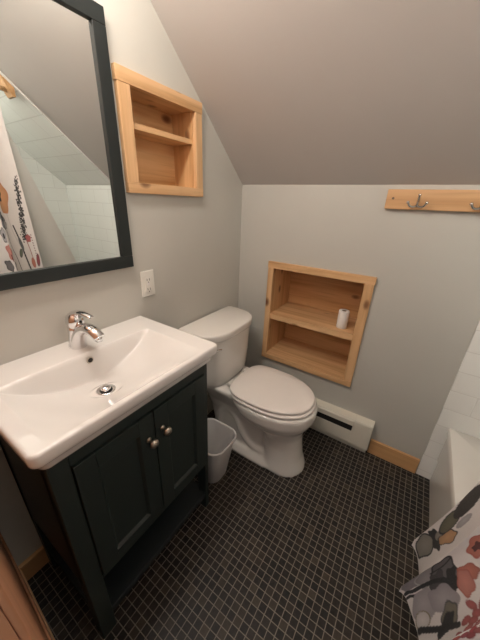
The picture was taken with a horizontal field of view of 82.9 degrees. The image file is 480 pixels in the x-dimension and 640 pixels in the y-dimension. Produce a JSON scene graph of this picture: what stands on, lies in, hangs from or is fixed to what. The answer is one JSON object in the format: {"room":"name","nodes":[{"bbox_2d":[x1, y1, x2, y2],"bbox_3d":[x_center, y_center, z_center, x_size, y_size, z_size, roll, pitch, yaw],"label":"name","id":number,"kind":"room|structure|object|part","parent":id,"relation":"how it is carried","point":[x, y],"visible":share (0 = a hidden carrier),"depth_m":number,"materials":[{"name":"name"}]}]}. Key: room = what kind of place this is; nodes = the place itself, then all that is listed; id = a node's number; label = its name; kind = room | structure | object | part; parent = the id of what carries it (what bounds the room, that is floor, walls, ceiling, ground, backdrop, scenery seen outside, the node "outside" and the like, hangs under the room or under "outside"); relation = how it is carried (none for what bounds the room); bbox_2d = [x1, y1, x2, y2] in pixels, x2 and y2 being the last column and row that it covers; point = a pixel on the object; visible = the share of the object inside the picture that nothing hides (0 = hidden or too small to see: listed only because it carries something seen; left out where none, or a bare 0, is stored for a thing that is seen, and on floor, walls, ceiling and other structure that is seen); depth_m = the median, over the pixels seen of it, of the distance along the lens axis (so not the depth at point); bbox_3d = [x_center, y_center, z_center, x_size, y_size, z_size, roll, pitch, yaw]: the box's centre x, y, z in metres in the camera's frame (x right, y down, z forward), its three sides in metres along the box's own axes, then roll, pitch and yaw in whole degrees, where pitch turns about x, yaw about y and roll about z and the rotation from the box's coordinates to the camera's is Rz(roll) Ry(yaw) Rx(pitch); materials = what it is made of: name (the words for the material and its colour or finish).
{"room":"bathroom","nodes":[
{"label":"bathroom","id":0,"kind":"room"},
{"bbox_2d":[0,0,242,565],"bbox_3d":[-0.539,-0.551,0.858,0.140,2.951,1.800,17,27,30],"label":"wall","id":1,"kind":"structure","parent":0,"point":[191,245],"depth_m":1.06,"materials":[{"name":"grey paint"}]},
{"bbox_2d":[18,545,48,580],"bbox_3d":[-0.588,0.816,1.299,0.016,0.090,0.778,17,27,30],"label":"baseboard","id":2,"kind":"structure","parent":1,"relation":"attached to","point":[38,559],"depth_m":1.02,"materials":[{"name":"brown wood"}]},
{"bbox_2d":[0,0,133,290],"bbox_3d":[-0.563,-0.462,0.699,0.022,0.737,0.563,17,27,30],"label":"wall mirror","id":3,"kind":"object","parent":1,"relation":"attached to","point":[64,214],"visible":1,"depth_m":0.76,"materials":[{"name":"black paint"}]},
{"bbox_2d":[140,269,154,296],"bbox_3d":[-0.390,-0.155,1.154,0.010,0.110,0.067,17,27,30],"label":"wall outlet","id":4,"kind":"object","parent":1,"relation":"attached to","point":[147,277],"visible":1,"depth_m":1.15,"materials":[{"name":"plastic"}]},
{"bbox_2d":[144,275,151,291],"bbox_3d":[-0.389,-0.154,1.152,0.003,0.068,0.034,17,27,30],"label":"receptacle","id":5,"kind":"object","parent":4,"relation":"attached to","point":[147,278],"depth_m":1.15,"materials":[{"name":"white plastic"}]},
{"bbox_2d":[111,62,202,196],"bbox_3d":[-0.338,-0.700,1.090,0.146,0.360,0.406,17,27,30],"label":"recessed shelf","id":6,"kind":"object","parent":1,"relation":"in","point":[160,126],"visible":0.94,"depth_m":1.10,"materials":[{"name":"brown wood"}]},
{"bbox_3d":[-0.392,-0.718,1.125,0.012,0.318,0.344,17,27,30],"label":"panel","id":7,"kind":"part","parent":6,"relation":"part of","materials":[{"name":"brown wood"}]},
{"bbox_3d":[-0.334,-0.840,1.034,0.115,0.018,0.308,17,27,30],"label":"panel","id":8,"kind":"part","parent":6,"relation":"part of","materials":[{"name":"brown wood"}]},
{"bbox_3d":[-0.339,-0.733,1.081,0.113,0.019,0.308,17,27,30],"label":"shelf","id":9,"kind":"part","parent":6,"relation":"part of","materials":[{"name":"brown wood"}]},
{"bbox_3d":[-0.345,-0.564,1.153,0.115,0.016,0.308,17,27,30],"label":"panel","id":10,"kind":"part","parent":6,"relation":"part of","materials":[{"name":"brown wood"}]},
{"bbox_3d":[-0.249,-0.753,1.220,0.115,0.318,0.018,17,27,30],"label":"panel","id":11,"kind":"part","parent":6,"relation":"part of","materials":[{"name":"brown wood"}]},
{"bbox_2d":[27,409,429,639],"bbox_3d":[0.238,1.097,0.912,2.195,0.060,2.520,17,27,30],"label":"floor","id":12,"kind":"structure","parent":0,"point":[326,551],"depth_m":1.09,"materials":[{"name":"tile"}]},
{"bbox_2d":[0,364,208,638],"bbox_3d":[-0.422,0.555,1.021,0.416,0.800,0.532,17,27,30],"label":"vanity cabinet","id":13,"kind":"object","parent":12,"relation":"on","point":[103,514],"visible":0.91,"depth_m":0.83,"materials":[{"name":"green paint"}]},
{"bbox_3d":[-0.715,0.585,0.924,0.038,0.800,0.040,17,27,30],"label":"leg","id":14,"kind":"part","parent":13,"relation":"part of","materials":[{"name":"green paint"}]},
{"bbox_3d":[-0.435,0.667,0.760,0.045,0.800,0.045,17,27,30],"label":"leg","id":15,"kind":"part","parent":13,"relation":"part of","materials":[{"name":"green paint"}]},
{"bbox_2d":[0,316,216,469],"bbox_3d":[-0.413,0.178,0.863,0.424,0.122,0.585,17,27,30],"label":"vanity sink","id":16,"kind":"object","parent":13,"relation":"in","point":[58,399],"visible":0.98,"depth_m":0.79,"materials":[{"name":"white ceramic"}]},
{"bbox_2d":[65,310,104,349],"bbox_3d":[-0.497,0.036,0.859,0.160,0.140,0.057,17,27,30],"label":"faucet","id":17,"kind":"object","parent":16,"relation":"on","point":[77,330],"visible":1,"depth_m":0.84,"materials":[{"name":"silver metal"}]},
{"bbox_3d":[-0.524,0.000,0.863,0.056,0.057,0.055,17,27,30],"label":"lever handle","id":18,"kind":"part","parent":17,"relation":"part of","materials":[{"name":"silver metal"}]},
{"bbox_3d":[-0.498,-0.011,0.838,0.106,0.036,0.040,17,27,30],"label":"lever blade","id":19,"kind":"part","parent":17,"relation":"part of","materials":[{"name":"silver metal"}]},
{"bbox_3d":[-0.487,0.054,0.868,0.143,0.101,0.048,12,25,21],"label":"spout","id":20,"kind":"part","parent":17,"relation":"part of","materials":[{"name":"silver metal"}]},
{"bbox_3d":[-0.338,0.515,0.810,0.020,0.458,0.228,17,27,30],"label":"door","id":21,"kind":"part","parent":13,"relation":"part of","materials":[{"name":"green paint"}]},
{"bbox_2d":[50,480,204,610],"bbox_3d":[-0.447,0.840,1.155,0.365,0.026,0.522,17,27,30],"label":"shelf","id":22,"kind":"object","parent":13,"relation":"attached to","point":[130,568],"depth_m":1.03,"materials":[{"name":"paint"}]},
{"bbox_3d":[-0.261,0.366,0.812,0.034,0.029,0.029,17,27,30],"label":"knob","id":23,"kind":"part","parent":13,"relation":"part of","materials":[{"name":"silver metal"}]},
{"bbox_3d":[-0.231,0.344,0.850,0.034,0.029,0.029,17,27,30],"label":"knob","id":24,"kind":"part","parent":13,"relation":"part of","materials":[{"name":"silver metal"}]},
{"bbox_3d":[-0.209,0.443,0.991,0.020,0.458,0.230,17,27,30],"label":"door","id":25,"kind":"part","parent":13,"relation":"part of","materials":[{"name":"green paint"}]},
{"bbox_3d":[-0.159,0.512,1.147,0.045,0.800,0.020,17,27,30],"label":"leg","id":26,"kind":"part","parent":13,"relation":"part of","materials":[{"name":"green paint"}]},
{"bbox_2d":[207,418,236,482],"bbox_3d":[-0.144,0.694,1.411,0.216,0.258,0.200,17,27,30],"label":"waste bin","id":27,"kind":"object","parent":12,"relation":"on","point":[221,437],"visible":0.62,"depth_m":1.42,"materials":[{"name":"white plastic"}]},
{"bbox_2d":[179,306,317,477],"bbox_3d":[0.080,0.399,1.508,0.695,0.739,0.448,17,27,30],"label":"toilet","id":28,"kind":"object","parent":12,"relation":"on","point":[269,410],"visible":0.88,"depth_m":1.43,"materials":[{"name":"ceramic"}]},
{"bbox_3d":[-0.097,0.023,1.483,0.239,0.042,0.448,17,27,30],"label":"tank lid","id":29,"kind":"part","parent":28,"relation":"part of","materials":[{"name":"ceramic"}]},
{"bbox_3d":[-0.103,0.176,1.549,0.220,0.296,0.420,17,27,30],"label":"tank","id":30,"kind":"part","parent":28,"relation":"part of","materials":[{"name":"ceramic"}]},
{"bbox_3d":[0.082,0.552,1.567,0.674,0.412,0.359,17,27,30],"label":"bowl","id":31,"kind":"part","parent":28,"relation":"part of","materials":[{"name":"ceramic"}]},
{"bbox_3d":[0.178,0.362,1.423,0.425,0.020,0.342,17,27,30],"label":"seat lid","id":32,"kind":"part","parent":28,"relation":"part of","materials":[{"name":"plastic"}]},
{"bbox_3d":[0.184,0.384,1.427,0.426,0.017,0.352,17,27,30],"label":"seat","id":33,"kind":"part","parent":28,"relation":"part of","materials":[{"name":"plastic"}]},
{"bbox_2d":[429,429,479,527],"bbox_3d":[0.919,0.990,0.690,0.691,0.362,1.386,17,27,30],"label":"bathtub","id":34,"kind":"object","parent":12,"relation":"on","point":[456,473],"visible":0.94,"depth_m":1.18,"materials":[{"name":"ceramic"}]},
{"bbox_2d":[150,0,479,184],"bbox_3d":[0.344,-0.997,0.048,2.195,1.626,1.800,17,27,30],"label":"ceiling","id":35,"kind":"structure","parent":0,"point":[293,92],"depth_m":0.91,"materials":[{"name":"paint"}]},
{"bbox_2d":[238,185,479,469],"bbox_3d":[0.832,0.062,1.494,2.095,1.425,0.320,17,27,30],"label":"wall","id":36,"kind":"structure","parent":0,"point":[423,317],"depth_m":1.33,"materials":[{"name":"grey paint"}]},
{"bbox_2d":[261,261,376,386],"bbox_3d":[0.479,-0.026,1.675,0.582,0.636,0.301,17,27,30],"label":"recessed shelf","id":37,"kind":"object","parent":36,"relation":"in","point":[303,304],"visible":0.98,"depth_m":1.72,"materials":[{"name":"brown wood"}]},
{"bbox_3d":[0.259,-0.089,1.811,0.012,0.590,0.270,17,27,30],"label":"panel","id":38,"kind":"part","parent":37,"relation":"part of","materials":[{"name":"brown wood"}]},
{"bbox_3d":[0.463,0.239,1.797,0.503,0.014,0.270,17,27,30],"label":"panel","id":39,"kind":"part","parent":37,"relation":"part of","materials":[{"name":"brown wood"}]},
{"bbox_3d":[0.471,-0.007,1.689,0.503,0.035,0.274,17,27,30],"label":"shelf","id":40,"kind":"part","parent":37,"relation":"part of","materials":[{"name":"brown wood"}]},
{"bbox_3d":[0.554,-0.068,1.790,0.535,0.590,0.012,17,27,30],"label":"panel","id":41,"kind":"part","parent":37,"relation":"part of","materials":[{"name":"brown wood"}]},
{"bbox_2d":[336,309,349,328],"bbox_3d":[0.577,-0.006,1.523,0.057,0.102,0.057,17,27,30],"label":"toilet paper roll","id":42,"kind":"object","parent":37,"relation":"on","point":[343,315],"visible":1,"depth_m":1.50,"materials":[{"name":"paper"}]},
{"bbox_2d":[310,398,374,452],"bbox_3d":[0.485,0.608,1.715,0.628,0.222,0.062,17,27,30],"label":"baseboard heater","id":43,"kind":"object","parent":36,"relation":"attached to","point":[354,430],"visible":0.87,"depth_m":1.61,"materials":[{"name":"metal"}]},
{"bbox_3d":[0.445,0.575,1.731,0.528,0.172,0.060,17,27,30],"label":"casing","id":44,"kind":"part","parent":43,"relation":"part of","materials":[{"name":"metal"}]},
{"bbox_2d":[367,438,419,472],"bbox_3d":[0.863,0.767,1.538,0.246,0.098,0.016,17,27,30],"label":"baseboard","id":45,"kind":"structure","parent":36,"relation":"attached to","point":[408,462],"depth_m":1.53,"materials":[{"name":"brown wood"}]},
{"bbox_2d":[384,189,479,211],"bbox_3d":[0.807,-0.464,1.053,0.439,0.077,0.064,17,27,30],"label":"coat rack","id":46,"kind":"object","parent":36,"relation":"attached to","point":[408,199],"visible":1,"depth_m":1.08,"materials":[{"name":"brown wood"}]},
{"bbox_2d":[416,320,479,479],"bbox_3d":[1.304,0.280,1.032,0.743,1.425,0.008,17,27,30],"label":"tile wall","id":47,"kind":"structure","parent":36,"relation":"attached to","point":[460,412],"depth_m":1.27,"materials":[{"name":"tile"}]},
{"bbox_3d":[0.014,0.039,-0.032,1.955,2.611,0.120,17,27,30],"label":"wall","id":48,"kind":"structure","parent":0,"visible":0},
{"bbox_2d":[0,532,54,639],"bbox_3d":[-0.483,0.144,0.406,0.740,2.024,0.039,18,28,33],"label":"door","id":49,"kind":"structure","parent":48,"relation":"in","point":[21,616],"depth_m":0.30,"materials":[{"name":"brown wood"}]},
{"bbox_3d":[0.542,-0.575,-0.024,0.070,0.100,0.854,17,27,30],"label":"shower curtain rod","id":50,"kind":"object","parent":48,"relation":"attached to","visible":0},
{"bbox_2d":[399,481,479,639],"bbox_3d":[0.508,0.233,0.404,0.117,1.762,0.817,17,27,30],"label":"shower curtain","id":51,"kind":"object","parent":50,"relation":"hanging from","point":[443,600],"visible":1,"depth_m":0.78,"materials":[{"name":"fabric"}]}
]}

